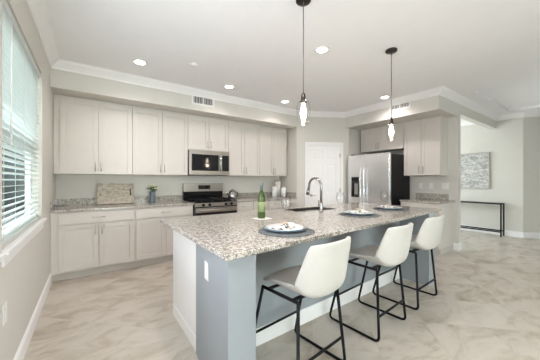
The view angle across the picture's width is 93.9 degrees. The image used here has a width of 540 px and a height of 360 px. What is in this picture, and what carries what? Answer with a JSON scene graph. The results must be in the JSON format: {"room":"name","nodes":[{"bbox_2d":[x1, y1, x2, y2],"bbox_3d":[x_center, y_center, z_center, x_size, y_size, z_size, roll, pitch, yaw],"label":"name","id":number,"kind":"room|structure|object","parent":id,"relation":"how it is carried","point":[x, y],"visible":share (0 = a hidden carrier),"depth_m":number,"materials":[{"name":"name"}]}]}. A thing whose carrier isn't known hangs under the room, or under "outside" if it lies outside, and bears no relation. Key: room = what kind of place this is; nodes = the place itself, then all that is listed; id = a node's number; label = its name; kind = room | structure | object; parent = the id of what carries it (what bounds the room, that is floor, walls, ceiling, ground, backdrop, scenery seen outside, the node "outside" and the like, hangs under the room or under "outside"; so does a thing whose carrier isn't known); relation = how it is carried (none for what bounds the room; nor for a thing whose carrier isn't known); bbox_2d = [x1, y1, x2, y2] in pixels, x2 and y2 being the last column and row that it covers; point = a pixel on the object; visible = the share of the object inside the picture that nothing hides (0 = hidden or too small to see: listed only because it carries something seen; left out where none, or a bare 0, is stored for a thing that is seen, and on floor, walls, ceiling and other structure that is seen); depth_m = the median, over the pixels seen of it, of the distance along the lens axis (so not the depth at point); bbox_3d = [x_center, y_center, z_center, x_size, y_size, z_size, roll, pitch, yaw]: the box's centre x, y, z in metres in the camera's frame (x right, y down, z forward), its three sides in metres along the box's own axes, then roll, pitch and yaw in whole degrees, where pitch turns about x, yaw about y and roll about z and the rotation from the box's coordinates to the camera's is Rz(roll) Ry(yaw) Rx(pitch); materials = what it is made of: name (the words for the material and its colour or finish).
{"room":"kitchen","nodes":[
{"label":"kitchen","id":0,"kind":"room"},
{"bbox_2d":[0,0,55,359],"bbox_3d":[-0.771,-0.105,0.279,0.118,2.800,8.650,0,0,-35],"label":"wall","id":1,"kind":"structure","parent":0,"point":[23,280],"depth_m":2.19,"materials":[{"name":"paint"}]},
{"bbox_2d":[0,253,5,262],"bbox_3d":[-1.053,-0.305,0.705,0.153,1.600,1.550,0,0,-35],"label":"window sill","id":2,"kind":"structure","parent":1,"relation":"in","point":[2,255],"depth_m":1.33,"materials":[{"name":"paint"}]},
{"bbox_2d":[3,301,6,325],"bbox_3d":[-1.540,0.775,1.469,0.010,0.117,0.072,0,0,-35],"label":"power outlet","id":3,"kind":"object","parent":1,"relation":"attached to","point":[5,303],"visible":1,"depth_m":1.46,"materials":[{"name":"white plastic"}]},
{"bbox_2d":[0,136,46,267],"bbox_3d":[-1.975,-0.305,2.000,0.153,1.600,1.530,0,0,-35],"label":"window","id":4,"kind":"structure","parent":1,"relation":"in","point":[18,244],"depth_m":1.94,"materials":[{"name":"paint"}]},
{"bbox_2d":[2,0,39,244],"bbox_3d":[-1.974,-0.355,2.001,0.072,1.493,1.434,0,0,-35],"label":"window blind","id":5,"kind":"object","parent":4,"relation":"attached to","point":[20,72],"visible":1,"depth_m":1.89,"materials":[{"name":"plastic"}]},
{"bbox_2d":[13,274,51,359],"bbox_3d":[-0.515,1.230,0.035,0.015,0.130,7.655,0,0,-35],"label":"baseboard","id":6,"kind":"structure","parent":1,"relation":"attached to","point":[21,351],"depth_m":2.11,"materials":[{"name":"paint"}]},
{"bbox_2d":[50,199,57,210],"bbox_3d":[-2.910,0.329,3.402,0.020,0.104,0.638,0,0,-35],"label":"backsplash","id":7,"kind":"structure","parent":1,"relation":"attached to","point":[54,203],"depth_m":3.26,"materials":[{"name":"stone"}]},
{"bbox_2d":[56,174,278,200],"bbox_3d":[-1.457,-0.105,4.978,4.217,2.800,0.200,0,0,-35],"label":"wall","id":8,"kind":"structure","parent":0,"point":[68,186],"depth_m":4.44,"materials":[{"name":"paint"}]},
{"bbox_2d":[53,94,131,174],"bbox_3d":[-2.621,-0.624,3.792,0.939,1.082,0.378,0,0,-35],"label":"upper cabinet","id":9,"kind":"object","parent":8,"relation":"attached to","point":[91,137],"visible":1,"depth_m":3.65,"materials":[{"name":"paint"}]},
{"bbox_2d":[58,195,181,205],"bbox_3d":[-2.376,0.329,4.188,1.802,0.104,0.020,0,0,-35],"label":"backsplash","id":10,"kind":"structure","parent":8,"relation":"attached to","point":[74,201],"depth_m":3.93,"materials":[{"name":"stone"}]},
{"bbox_2d":[132,106,187,175],"bbox_3d":[-1.885,-0.624,4.316,0.863,1.082,0.378,0,0,-35],"label":"upper cabinet","id":11,"kind":"object","parent":8,"relation":"attached to","point":[159,137],"visible":0.98,"depth_m":4.17,"materials":[{"name":"paint"}]},
{"bbox_2d":[188,114,227,151],"bbox_3d":[-1.215,-0.853,4.793,0.778,0.625,0.378,0,0,-35],"label":"upper cabinet","id":12,"kind":"object","parent":8,"relation":"attached to","point":[204,133],"visible":0.95,"depth_m":4.65,"materials":[{"name":"paint"}]},
{"bbox_2d":[186,149,228,175],"bbox_3d":[-1.193,-0.309,4.760,0.772,0.451,0.451,0,0,-35],"label":"microwave","id":13,"kind":"object","parent":12,"relation":"attached to","point":[200,162],"visible":0.93,"depth_m":4.59,"materials":[{"name":"grey metal"}]},
{"bbox_2d":[227,120,259,175],"bbox_3d":[-0.601,-0.624,5.231,0.728,1.082,0.378,0,0,-35],"label":"upper cabinet","id":14,"kind":"object","parent":8,"relation":"attached to","point":[243,138],"visible":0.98,"depth_m":5.09,"materials":[{"name":"paint"}]},
{"bbox_2d":[223,192,271,197],"bbox_3d":[-0.385,0.329,5.605,1.501,0.104,0.020,0,0,-35],"label":"backsplash","id":15,"kind":"structure","parent":8,"relation":"attached to","point":[253,194],"depth_m":5.55,"materials":[{"name":"stone"}]},
{"bbox_2d":[259,125,286,176],"bbox_3d":[-0.006,-0.624,5.654,0.728,1.082,0.378,0,0,-35],"label":"upper cabinet","id":16,"kind":"object","parent":8,"relation":"attached to","point":[273,140],"visible":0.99,"depth_m":5.53,"materials":[{"name":"paint"}]},
{"bbox_2d":[50,68,457,129],"bbox_3d":[0.168,-1.337,4.153,5.907,0.336,3.030,0,0,-35],"label":"soffit","id":17,"kind":"structure","parent":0,"point":[66,83],"depth_m":4.25,"materials":[{"name":"paint"}]},
{"bbox_2d":[192,96,213,107],"bbox_3d":[-1.136,-1.357,4.300,0.400,0.195,0.009,0,0,-35],"label":"air vent","id":18,"kind":"object","parent":17,"relation":"in","point":[196,100],"visible":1,"depth_m":4.29,"materials":[{"name":"white plastic"}]},
{"bbox_2d":[26,0,539,120],"bbox_3d":[3.069,-1.452,2.598,8.827,0.105,7.670,0,0,-35],"label":"trim","id":19,"kind":"structure","parent":17,"relation":"attached to","point":[38,10],"depth_m":4.15,"materials":[{"name":"paint"}]},
{"bbox_2d":[389,102,410,111],"bbox_3d":[2.401,-1.395,4.675,0.009,0.195,0.400,0,0,-35],"label":"air vent","id":20,"kind":"object","parent":17,"relation":"in","point":[404,105],"visible":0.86,"depth_m":4.66,"materials":[{"name":"white plastic"}]},
{"bbox_2d":[23,230,539,359],"bbox_3d":[3.090,1.345,3.030,9.750,0.100,8.650,0,0,-35],"label":"floor","id":21,"kind":"structure","parent":0,"point":[486,304],"depth_m":2.33,"materials":[{"name":"tile"}]},
{"bbox_2d":[51,208,134,281],"bbox_3d":[-2.530,0.854,3.663,0.937,0.881,0.694,0,0,-35],"label":"base cabinet","id":22,"kind":"object","parent":21,"relation":"on","point":[83,243],"visible":0.99,"depth_m":3.39,"materials":[{"name":"paint"}]},
{"bbox_2d":[50,195,193,212],"bbox_3d":[-2.186,0.344,3.921,1.802,0.134,0.674,0,0,-35],"label":"countertop","id":23,"kind":"structure","parent":22,"relation":"on","point":[74,204],"depth_m":3.79,"materials":[{"name":"stone"}]},
{"bbox_2d":[97,183,133,204],"bbox_3d":[-2.454,0.215,4.022,0.500,0.326,0.100,0,0,-35],"label":"serving tray","id":24,"kind":"object","parent":23,"relation":"on","point":[107,193],"visible":0.99,"depth_m":4.02,"materials":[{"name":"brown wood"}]},
{"bbox_2d":[147,185,157,202],"bbox_3d":[-1.980,0.229,4.238,0.212,0.303,0.201,0,0,-35],"label":"flower vase","id":25,"kind":"object","parent":23,"relation":"on","point":[151,193],"visible":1,"depth_m":4.21,"materials":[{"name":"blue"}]},
{"bbox_2d":[134,205,192,266],"bbox_3d":[-1.799,0.854,4.184,0.855,0.881,0.694,0,0,-35],"label":"base cabinet","id":26,"kind":"object","parent":21,"relation":"on","point":[153,238],"visible":0.68,"depth_m":3.85,"materials":[{"name":"paint"}]},
{"bbox_2d":[182,183,236,215],"bbox_3d":[-1.097,0.677,4.628,0.780,1.234,0.758,0,0,-35],"label":"range","id":27,"kind":"object","parent":21,"relation":"on","point":[207,198],"visible":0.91,"depth_m":4.58,"materials":[{"name":"grey metal"}]},
{"bbox_2d":[183,199,236,203],"bbox_3d":[-1.102,0.380,4.636,0.780,0.020,0.630,0,0,-35],"label":"cooktop","id":28,"kind":"object","parent":27,"relation":"in","point":[196,201],"depth_m":4.41,"materials":[{"name":"black metal"}]},
{"bbox_2d":[237,201,267,211],"bbox_3d":[-0.506,0.854,5.105,0.720,0.881,0.694,0,0,-35],"label":"base cabinet","id":29,"kind":"object","parent":21,"relation":"on","point":[241,206],"visible":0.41,"depth_m":4.79,"materials":[{"name":"paint"}]},
{"bbox_2d":[268,199,296,209],"bbox_3d":[0.101,0.854,5.537,0.765,0.881,0.694,0,0,-35],"label":"base cabinet","id":30,"kind":"object","parent":21,"relation":"on","point":[289,203],"visible":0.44,"depth_m":5.27,"materials":[{"name":"paint"}]},
{"bbox_2d":[223,192,296,201],"bbox_3d":[-0.196,0.344,5.339,1.501,0.134,0.674,0,0,-35],"label":"countertop","id":31,"kind":"structure","parent":30,"relation":"on","point":[253,196],"depth_m":5.47,"materials":[{"name":"stone"}]},
{"bbox_2d":[226,189,237,198],"bbox_3d":[-0.762,0.281,5.080,0.184,0.200,0.209,0,0,14],"label":"kettle","id":32,"kind":"object","parent":31,"relation":"on","point":[232,193],"visible":0.84,"depth_m":5.02,"materials":[{"name":"metal"}]},
{"bbox_2d":[272,185,276,196],"bbox_3d":[0.101,0.242,5.658,0.110,0.277,0.110,0,0,-35],"label":"canister","id":33,"kind":"object","parent":31,"relation":"on","point":[274,188],"visible":0.94,"depth_m":5.61,"materials":[{"name":"white ceramic"}]},
{"bbox_2d":[275,180,279,196],"bbox_3d":[0.180,0.187,5.813,0.120,0.387,0.120,0,0,-35],"label":"canister","id":34,"kind":"object","parent":31,"relation":"on","point":[277,183],"visible":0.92,"depth_m":5.76,"materials":[{"name":"white ceramic"}]},
{"bbox_2d":[281,186,285,196],"bbox_3d":[0.299,0.255,5.664,0.104,0.252,0.104,0,0,-35],"label":"canister","id":35,"kind":"object","parent":31,"relation":"on","point":[283,189],"visible":0.97,"depth_m":5.62,"materials":[{"name":"white ceramic"}]},
{"bbox_2d":[256,236,350,359],"bbox_3d":[0.226,0.830,1.736,0.510,0.928,0.608,0,0,-41],"label":"bar stool","id":36,"kind":"object","parent":21,"relation":"on","point":[322,272],"visible":1,"depth_m":1.50,"materials":[{"name":"white plastic"}]},
{"bbox_2d":[173,210,434,359],"bbox_3d":[0.581,0.853,2.775,2.955,0.882,1.365,0,0,-35],"label":"kitchen island","id":37,"kind":"object","parent":21,"relation":"on","point":[217,316],"visible":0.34,"depth_m":2.04,"materials":[{"name":"paint"}]},
{"bbox_2d":[204,261,208,280],"bbox_3d":[-0.418,0.595,1.655,0.010,0.117,0.072,0,0,-32],"label":"power outlet","id":38,"kind":"object","parent":37,"relation":"attached to","point":[206,264],"visible":1,"depth_m":1.64,"materials":[{"name":"white plastic"}]},
{"bbox_2d":[160,202,440,260],"bbox_3d":[0.666,0.396,2.811,3.233,0.030,1.475,0,0,-35],"label":"island countertop","id":39,"kind":"structure","parent":37,"relation":"on","point":[229,236],"depth_m":2.16,"materials":[{"name":"stone"}]},
{"bbox_2d":[258,227,314,236],"bbox_3d":[0.122,0.378,1.880,0.420,0.006,0.420,0,0,-35],"label":"placemat","id":40,"kind":"object","parent":39,"relation":"on","point":[308,231],"visible":0.67,"depth_m":1.77,"materials":[{"name":"grey fabric"}]},
{"bbox_2d":[264,226,305,231],"bbox_3d":[0.113,0.365,1.892,0.312,0.018,0.312,0,0,-35],"label":"charger plate","id":41,"kind":"object","parent":40,"relation":"on","point":[265,227],"visible":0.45,"depth_m":1.81,"materials":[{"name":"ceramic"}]},
{"bbox_2d":[266,223,303,230],"bbox_3d":[0.113,0.358,1.892,0.282,0.020,0.282,0,0,-35],"label":"dinner plate","id":42,"kind":"object","parent":41,"relation":"on","point":[270,226],"visible":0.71,"depth_m":1.89,"materials":[{"name":"white ceramic"}]},
{"bbox_2d":[269,222,297,231],"bbox_3d":[0.113,0.339,1.892,0.153,0.054,0.231,0,0,26],"label":"napkin","id":43,"kind":"object","parent":42,"relation":"on","point":[286,225],"visible":0.96,"depth_m":1.88,"materials":[{"name":"white fabric"}]},
{"bbox_2d":[284,207,332,211],"bbox_3d":[0.525,0.489,3.296,0.638,0.212,0.358,0,0,-35],"label":"sink","id":44,"kind":"object","parent":39,"relation":"in","point":[307,208],"visible":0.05,"depth_m":3.47,"materials":[{"name":"metal"}]},
{"bbox_2d":[306,177,323,210],"bbox_3d":[0.545,0.171,3.169,0.096,0.420,0.291,0,0,-35],"label":"kitchen faucet","id":45,"kind":"object","parent":39,"relation":"on","point":[320,205],"visible":0.98,"depth_m":3.08,"materials":[{"name":"metal"}]},
{"bbox_2d":[340,212,379,217],"bbox_3d":[0.980,0.378,2.761,0.420,0.006,0.420,0,0,-35],"label":"placemat","id":46,"kind":"object","parent":39,"relation":"on","point":[343,213],"visible":0.7,"depth_m":2.66,"materials":[{"name":"grey fabric"}]},
{"bbox_2d":[344,211,373,214],"bbox_3d":[0.971,0.365,2.773,0.312,0.018,0.312,0,0,-35],"label":"charger plate","id":47,"kind":"object","parent":46,"relation":"on","point":[344,211],"visible":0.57,"depth_m":2.66,"materials":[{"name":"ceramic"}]},
{"bbox_2d":[345,210,371,213],"bbox_3d":[0.971,0.358,2.773,0.282,0.020,0.282,0,0,-35],"label":"dinner plate","id":48,"kind":"object","parent":47,"relation":"on","point":[347,211],"visible":0.63,"depth_m":2.74,"materials":[{"name":"white ceramic"}]},
{"bbox_2d":[349,208,366,212],"bbox_3d":[0.971,0.339,2.773,0.153,0.054,0.231,0,0,43],"label":"napkin","id":49,"kind":"object","parent":48,"relation":"on","point":[356,210],"visible":0.94,"depth_m":2.76,"materials":[{"name":"white fabric"}]},
{"bbox_2d":[373,207,407,210],"bbox_3d":[1.561,0.378,3.273,0.420,0.006,0.420,0,0,-35],"label":"placemat","id":50,"kind":"object","parent":39,"relation":"on","point":[376,208],"visible":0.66,"depth_m":3.20,"materials":[{"name":"grey fabric"}]},
{"bbox_3d":[-0.079,0.380,2.498,0.150,0.002,0.140,0,0,-35],"label":"paper card","id":51,"kind":"object","parent":39,"relation":"on","visible":0},
{"bbox_2d":[258,183,264,218],"bbox_3d":[-0.085,0.202,2.506,0.077,0.352,0.077,0,0,-35],"label":"wine bottle","id":52,"kind":"object","parent":51,"relation":"on","point":[261,197],"visible":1,"depth_m":2.48,"materials":[{"name":"green glass"}]},
{"bbox_2d":[329,222,412,341],"bbox_3d":[0.937,0.830,2.285,0.510,0.928,0.608,0,0,-39],"label":"bar stool","id":53,"kind":"object","parent":21,"relation":"on","point":[393,250],"visible":0.95,"depth_m":2.06,"materials":[{"name":"beige leather"}]},
{"bbox_2d":[348,151,409,204],"bbox_3d":[2.289,0.372,5.380,0.868,1.844,0.932,0,0,-35],"label":"refrigerator","id":54,"kind":"object","parent":21,"relation":"on","point":[372,178],"visible":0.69,"depth_m":5.06,"materials":[{"name":"silver metal"}]},
{"bbox_2d":[372,215,444,309],"bbox_3d":[1.543,0.830,2.778,0.510,0.928,0.608,0,0,-38],"label":"bar stool","id":55,"kind":"object","parent":21,"relation":"on","point":[428,237],"visible":0.73,"depth_m":2.52,"materials":[{"name":"beige leather"}]},
{"bbox_2d":[401,202,453,254],"bbox_3d":[2.941,0.854,4.759,0.684,0.881,0.660,0,0,-35],"label":"base cabinet","id":56,"kind":"object","parent":21,"relation":"on","point":[445,245],"visible":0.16,"depth_m":4.51,"materials":[{"name":"paint"}]},
{"bbox_2d":[400,193,454,203],"bbox_3d":[2.957,0.338,4.755,0.664,0.146,0.695,0,0,-35],"label":"countertop","id":57,"kind":"structure","parent":56,"relation":"on","point":[431,198],"depth_m":4.81,"materials":[{"name":"stone"}]},
{"bbox_2d":[461,201,504,236],"bbox_3d":[4.937,0.915,6.341,0.260,0.760,1.380,0,0,-35],"label":"console table","id":58,"kind":"object","parent":21,"relation":"on","point":[500,204],"visible":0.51,"depth_m":5.85,"materials":[{"name":"black metal"}]},
{"bbox_2d":[45,0,539,120],"bbox_3d":[3.090,-1.655,3.030,9.750,0.300,8.650,0,0,-35],"label":"ceiling","id":59,"kind":"structure","parent":0,"point":[487,52],"depth_m":2.80,"materials":[{"name":"paint"}]},
{"bbox_2d":[132,59,146,64],"bbox_3d":[-1.658,-1.500,3.219,0.170,0.010,0.170,0,0,-35],"label":"recessed light","id":60,"kind":"object","parent":59,"relation":"in","point":[136,61],"visible":1,"depth_m":3.21,"materials":[{"name":"white plastic"}]},
{"bbox_2d":[224,85,233,88],"bbox_3d":[-0.660,-1.500,4.063,0.170,0.010,0.170,0,0,-35],"label":"recessed light","id":61,"kind":"object","parent":59,"relation":"in","point":[225,86],"visible":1,"depth_m":4.05,"materials":[{"name":"white plastic"}]},
{"bbox_2d":[296,0,310,119],"bbox_3d":[0.278,-0.981,2.101,0.124,1.048,0.124,0,0,-35],"label":"pendant light","id":62,"kind":"object","parent":59,"relation":"hanging from","point":[302,3],"visible":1,"depth_m":2.10,"materials":[{"name":"brown metal"}]},
{"bbox_2d":[300,93,306,103],"bbox_3d":[0.278,-0.684,2.101,0.052,0.082,0.052,0,0,-35],"label":"socket","id":63,"kind":"object","parent":62,"relation":"attached to","point":[303,97],"depth_m":2.09,"materials":[{"name":"brown metal"}]},
{"bbox_2d":[314,46,328,53],"bbox_3d":[0.599,-1.500,2.911,0.170,0.010,0.170,0,0,-35],"label":"recessed light","id":64,"kind":"object","parent":59,"relation":"in","point":[321,49],"visible":1,"depth_m":2.90,"materials":[{"name":"white plastic"}]},
{"bbox_2d":[385,47,396,136],"bbox_3d":[1.405,-0.981,2.922,0.124,1.048,0.124,0,0,-35],"label":"pendant light","id":65,"kind":"object","parent":59,"relation":"hanging from","point":[392,50],"visible":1,"depth_m":2.92,"materials":[{"name":"white glass"}]},
{"bbox_2d":[279,116,348,206],"bbox_3d":[0.963,-0.105,5.710,1.601,2.800,0.507,0,0,13],"label":"wall","id":66,"kind":"structure","parent":0,"point":[310,129],"depth_m":5.62,"materials":[{"name":"paint"}]},
{"bbox_2d":[280,192,295,196],"bbox_3d":[0.397,0.329,5.783,0.020,0.104,0.598,0,0,-35],"label":"backsplash","id":67,"kind":"structure","parent":66,"relation":"attached to","point":[288,194],"depth_m":5.68,"materials":[{"name":"stone"}]},
{"bbox_2d":[305,142,342,206],"bbox_3d":[1.205,0.230,5.580,0.880,2.130,0.069,0,0,-7],"label":"door","id":68,"kind":"structure","parent":66,"relation":"in","point":[323,160],"depth_m":5.60,"materials":[{"name":"paint"}]},
{"bbox_2d":[349,128,367,155],"bbox_3d":[2.108,-0.105,6.020,0.820,2.800,0.120,0,0,-35],"label":"wall","id":69,"kind":"structure","parent":0,"point":[354,135],"depth_m":5.86,"materials":[{"name":"paint"}]},
{"bbox_2d":[370,104,460,242],"bbox_3d":[2.965,-0.105,5.421,0.120,2.800,1.850,0,0,-35],"label":"wall","id":70,"kind":"structure","parent":0,"point":[453,178],"depth_m":4.71,"materials":[{"name":"paint"}]},
{"bbox_2d":[361,123,403,153],"bbox_3d":[2.531,-0.902,5.593,0.384,0.525,1.002,0,0,-35],"label":"upper cabinet","id":71,"kind":"object","parent":70,"relation":"attached to","point":[378,139],"visible":0.94,"depth_m":5.48,"materials":[{"name":"paint"}]},
{"bbox_2d":[404,116,447,175],"bbox_3d":[3.012,-0.626,4.917,0.384,1.078,0.652,0,0,-35],"label":"upper cabinet","id":72,"kind":"object","parent":70,"relation":"attached to","point":[425,140],"visible":1,"depth_m":4.75,"materials":[{"name":"paint"}]},
{"bbox_2d":[416,193,448,199],"bbox_3d":[3.187,0.323,4.987,0.020,0.116,0.585,0,0,-35],"label":"backsplash","id":73,"kind":"structure","parent":70,"relation":"attached to","point":[418,195],"depth_m":4.96,"materials":[{"name":"stone"}]},
{"bbox_2d":[442,183,448,188],"bbox_3d":[3.329,0.117,4.797,0.010,0.117,0.118,0,0,-35],"label":"wall switch","id":74,"kind":"object","parent":70,"relation":"attached to","point":[444,185],"visible":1,"depth_m":4.79,"materials":[{"name":"white plastic"}]},
{"bbox_2d":[453,243,461,250],"bbox_3d":[2.975,1.230,5.407,0.150,0.130,1.845,0,0,-35],"label":"baseboard","id":75,"kind":"structure","parent":70,"relation":"attached to","point":[456,246],"depth_m":4.65,"materials":[{"name":"paint"}]},
{"bbox_2d":[461,105,495,128],"bbox_3d":[4.432,-1.365,5.404,2.250,0.280,0.120,0,0,-35],"label":"wall header","id":76,"kind":"structure","parent":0,"point":[467,114],"depth_m":5.29,"materials":[{"name":"paint"}]},
{"bbox_2d":[461,117,522,231],"bbox_3d":[4.715,-0.105,7.049,0.120,2.800,3.390,0,0,-35],"label":"wall","id":77,"kind":"structure","parent":0,"point":[504,143],"depth_m":5.99,"materials":[{"name":"paint"}]},
{"bbox_2d":[461,121,473,125],"bbox_3d":[4.517,-1.452,7.141,0.095,0.105,2.610,0,0,-35],"label":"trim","id":78,"kind":"structure","parent":77,"relation":"attached to","point":[463,123],"depth_m":6.45,"materials":[{"name":"paint"}]},
{"bbox_2d":[461,152,489,188],"bbox_3d":[4.933,-0.230,6.608,0.034,0.878,1.270,0,0,-35],"label":"framed picture","id":79,"kind":"object","parent":77,"relation":"attached to","point":[475,167],"visible":0.41,"depth_m":6.31,"materials":[{"name":"fabric"}]},
{"bbox_2d":[461,225,539,238],"bbox_3d":[6.383,1.230,5.169,0.500,0.130,8.012,0,0,-42],"label":"baseboard","id":80,"kind":"structure","parent":77,"relation":"attached to","point":[507,232],"depth_m":5.76,"materials":[{"name":"paint"}]},
{"bbox_2d":[523,117,539,232],"bbox_3d":[6.051,-0.105,5.630,0.792,2.800,0.127,0,0,10],"label":"wall","id":81,"kind":"structure","parent":0,"point":[531,125],"depth_m":5.61,"materials":[{"name":"paint"}]},
{"bbox_3d":[1.552,0.365,3.285,0.312,0.018,0.312,0,0,-35],"label":"charger plate","id":82,"kind":"object","parent":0,"visible":0},
{"bbox_3d":[1.552,0.358,3.285,0.282,0.020,0.282,0,0,-35],"label":"dinner plate","id":83,"kind":"object","parent":82,"relation":"on","visible":0},
{"bbox_2d":[381,204,398,208],"bbox_3d":[1.552,0.339,3.285,0.153,0.054,0.231,0,0,3],"label":"napkin","id":84,"kind":"object","parent":83,"relation":"on","point":[387,205],"visible":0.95,"depth_m":3.28,"materials":[{"name":"white fabric"}]},
{"label":"outside","id":85,"kind":"structure","parent":0,"visible":0},
{"bbox_2d":[2,211,23,225],"bbox_3d":[-25.237,1.595,0.438,39.400,0.100,90.000,0,0,-35],"label":"ground","id":86,"kind":"structure","parent":85,"point":[11,213],"depth_m":10.69,"materials":[{"name":"white"}]},
{"bbox_2d":[2,134,23,212],"bbox_3d":[-16.497,-0.764,16.747,3.356,5.996,46.444,0,0,-35],"label":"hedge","id":87,"kind":"object","parent":86,"relation":"on","point":[9,183],"visible":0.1,"depth_m":10.32,"materials":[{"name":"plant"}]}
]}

